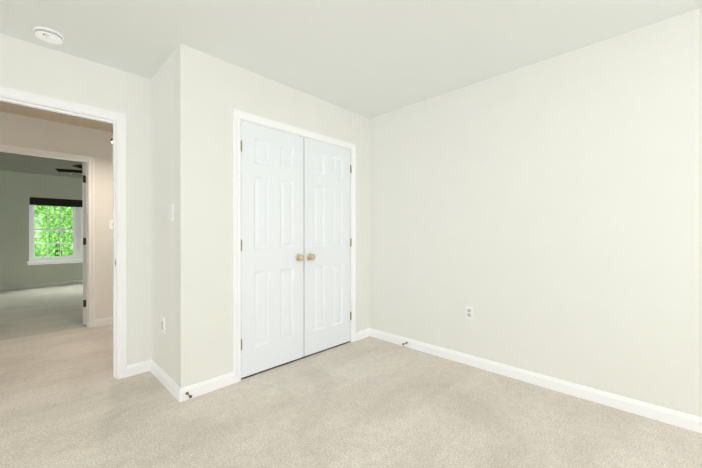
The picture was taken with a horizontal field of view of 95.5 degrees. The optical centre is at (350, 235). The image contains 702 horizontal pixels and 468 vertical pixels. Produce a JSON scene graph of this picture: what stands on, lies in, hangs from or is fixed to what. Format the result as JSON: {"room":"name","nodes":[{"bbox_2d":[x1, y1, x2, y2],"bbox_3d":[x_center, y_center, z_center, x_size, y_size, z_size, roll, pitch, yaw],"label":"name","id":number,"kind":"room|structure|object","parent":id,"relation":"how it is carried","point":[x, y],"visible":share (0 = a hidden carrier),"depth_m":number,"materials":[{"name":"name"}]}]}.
{"room":"empty bedroom","nodes":[
{"label":"empty bedroom","id":0,"kind":"room"},
{"bbox_2d":[0,170,82,285],"bbox_3d":[-6.812,-0.098,6.901,0.160,2.440,5.630,0,0,44],"label":"wall","id":1,"kind":"structure","parent":0,"point":[18,190],"depth_m":6.72,"materials":[{"name":"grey paint"}]},
{"bbox_2d":[0,280,82,290],"bbox_3d":[-6.750,1.079,6.843,0.013,0.086,5.400,0,0,44],"label":"baseboard","id":2,"kind":"structure","parent":1,"relation":"attached to","point":[23,286],"depth_m":6.88,"materials":[{"name":"white paint"}]},
{"bbox_2d":[27,197,82,264],"bbox_3d":[-6.322,-0.091,7.380,0.195,1.445,1.670,0,0,44],"label":"window","id":3,"kind":"structure","parent":1,"relation":"in","point":[77,222],"depth_m":7.13,"materials":[{"name":"white plastic"}]},
{"bbox_2d":[0,111,112,318],"bbox_3d":[-3.498,-0.090,3.679,0.115,2.440,5.630,0,0,44],"label":"wall","id":4,"kind":"structure","parent":0,"point":[25,131],"depth_m":3.95,"materials":[{"name":"paint"}]},
{"bbox_2d":[0,144,94,327],"bbox_3d":[-3.530,0.081,3.635,0.133,2.097,0.936,0,0,44],"label":"door frame","id":5,"kind":"structure","parent":4,"relation":"attached to","point":[91,219],"depth_m":3.90,"materials":[{"name":"white paint"}]},
{"bbox_2d":[82,162,85,324],"bbox_3d":[-3.550,0.105,4.298,0.046,2.018,0.814,0,0,-36],"label":"room door","id":6,"kind":"structure","parent":4,"relation":"in","point":[84,235],"depth_m":3.97,"materials":[{"name":"white paint"}]},
{"bbox_2d":[95,317,112,326],"bbox_3d":[-2.366,1.084,4.753,0.013,0.086,2.286,0,0,44],"label":"baseboard","id":7,"kind":"structure","parent":4,"relation":"attached to","point":[103,321],"depth_m":3.98,"materials":[{"name":"white paint"}]},
{"bbox_2d":[109,220,112,228],"bbox_3d":[-3.034,-0.136,4.060,0.019,0.115,0.070,0,0,44],"label":"hall light switch","id":8,"kind":"object","parent":4,"relation":"attached to","point":[110,224],"visible":0.48,"depth_m":4.05,"materials":[{"name":"white plastic"}]},
{"bbox_2d":[0,34,150,364],"bbox_3d":[-1.650,-0.088,2.789,0.115,2.440,3.730,0,0,44],"label":"wall","id":9,"kind":"structure","parent":0,"point":[25,66],"depth_m":2.56,"materials":[{"name":"white paint"}]},
{"bbox_2d":[0,86,126,378],"bbox_3d":[-2.163,0.084,2.251,0.133,2.097,0.936,0,0,44],"label":"door frame","id":10,"kind":"structure","parent":9,"relation":"attached to","point":[120,118],"depth_m":2.51,"materials":[{"name":"white paint"}]},
{"bbox_2d":[151,51,174,381],"bbox_3d":[-1.422,-0.088,2.508,0.605,2.440,0.115,0,0,44],"label":"wall","id":11,"kind":"structure","parent":0,"point":[162,201],"depth_m":2.44,"materials":[{"name":"white paint"}]},
{"bbox_2d":[161,317,164,333],"bbox_3d":[-1.440,0.692,2.440,0.070,0.115,0.010,0,0,44],"label":"outlet","id":12,"kind":"object","parent":11,"relation":"attached to","point":[163,325],"visible":1,"depth_m":2.43,"materials":[{"name":"white plastic"}]},
{"bbox_2d":[147,360,178,400],"bbox_3d":[-1.420,1.089,2.420,0.733,0.086,0.013,0,0,44],"label":"baseboard","id":13,"kind":"structure","parent":11,"relation":"attached to","point":[171,386],"depth_m":2.40,"materials":[{"name":"white paint"}]},
{"bbox_2d":[169,204,172,220],"bbox_3d":[-1.301,-0.163,2.297,0.070,0.115,0.019,0,0,44],"label":"bedroom light switch","id":14,"kind":"object","parent":11,"relation":"attached to","point":[171,212],"visible":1,"depth_m":2.29,"materials":[{"name":"white plastic"}]},
{"bbox_2d":[175,43,368,387],"bbox_3d":[-0.519,-0.089,2.920,0.115,2.440,1.965,0,0,44],"label":"wall","id":15,"kind":"structure","parent":0,"point":[211,93],"depth_m":2.34,"materials":[{"name":"white paint"}]},
{"bbox_2d":[179,372,233,401],"bbox_3d":[-1.028,1.090,2.308,0.013,0.086,0.373,0,0,44],"label":"baseboard","id":16,"kind":"structure","parent":15,"relation":"attached to","point":[200,388],"depth_m":2.29,"materials":[{"name":"white paint"}]},
{"bbox_2d":[241,120,304,377],"bbox_3d":[-0.640,0.108,2.692,0.104,2.021,0.626,0,0,44],"label":"closet door","id":17,"kind":"structure","parent":15,"relation":"in","point":[272,248],"depth_m":2.69,"materials":[{"name":"white paint"}]},
{"bbox_2d":[233,109,355,382],"bbox_3d":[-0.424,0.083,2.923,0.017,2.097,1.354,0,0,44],"label":"trim","id":18,"kind":"structure","parent":15,"relation":"attached to","point":[238,115],"depth_m":2.47,"materials":[{"name":"white paint"}]},
{"bbox_2d":[304,137,351,355],"bbox_3d":[-0.200,0.107,3.145,0.104,2.021,0.626,0,0,44],"label":"closet door","id":19,"kind":"structure","parent":15,"relation":"in","point":[327,246],"depth_m":3.13,"materials":[{"name":"white paint"}]},
{"bbox_2d":[0,284,701,467],"bbox_3d":[-2.635,1.192,2.844,11.810,0.120,6.000,0,0,44],"label":"floor","id":20,"kind":"structure","parent":0,"point":[369,402],"depth_m":1.99,"materials":[{"name":"beige carpet"}]},
{"bbox_2d":[241,341,349,379],"bbox_3d":[-0.462,1.131,2.962,0.081,0.002,1.230,0,0,44],"label":"door gap","id":21,"kind":"object","parent":20,"relation":"on","point":[293,361],"visible":0.36,"depth_m":2.85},
{"bbox_2d":[0,0,701,177],"bbox_3d":[-2.635,-1.369,2.838,11.810,0.120,6.000,0,0,44],"label":"ceiling","id":22,"kind":"structure","parent":0,"point":[369,59],"depth_m":2.10,"materials":[{"name":"paint"}]},
{"bbox_2d":[33,26,63,43],"bbox_3d":[-1.956,-1.286,2.066,0.145,0.042,0.145,0,0,44],"label":"smoke detector","id":23,"kind":"object","parent":22,"relation":"attached to","point":[45,34],"visible":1,"depth_m":2.04,"materials":[{"name":"white plastic"}]},
{"bbox_2d":[55,164,81,172],"bbox_3d":[-4.517,-1.178,5.825,1.253,0.274,1.288,0,0,44],"label":"ceiling fan","id":24,"kind":"object","parent":22,"relation":"hanging from","point":[71,170],"visible":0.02,"depth_m":5.56,"materials":[{"name":"brown wood"}]},
{"bbox_2d":[369,8,701,417],"bbox_3d":[1.454,-0.088,2.453,5.035,2.440,0.115,0,0,44],"label":"wall","id":25,"kind":"structure","parent":0,"point":[543,217],"depth_m":2.30,"materials":[{"name":"white paint"}]},
{"bbox_2d":[466,306,472,319],"bbox_3d":[1.031,0.677,2.778,0.070,0.115,0.010,0,0,44],"label":"electrical outlet","id":26,"kind":"object","parent":25,"relation":"attached to","point":[469,312],"visible":1,"depth_m":2.78,"materials":[{"name":"white plastic"}]},
{"bbox_2d":[367,328,701,433],"bbox_3d":[1.667,1.090,2.159,4.085,0.086,0.013,0,0,44],"label":"baseboard","id":27,"kind":"structure","parent":25,"relation":"attached to","point":[644,409],"depth_m":2.30,"materials":[{"name":"white paint"}]},
{"label":"outside","id":28,"kind":"structure","parent":0,"visible":0},
{"bbox_3d":[-25.162,4.182,24.331,50.040,0.200,60.000,0,0,44],"label":"ground","id":29,"kind":"structure","parent":28,"visible":0},
{"bbox_2d":[34,205,72,256],"bbox_3d":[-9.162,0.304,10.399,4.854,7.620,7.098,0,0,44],"label":"tree","id":30,"kind":"object","parent":29,"relation":"on","point":[43,237],"depth_m":9.95,"materials":[{"name":"green plant"}]}
]}

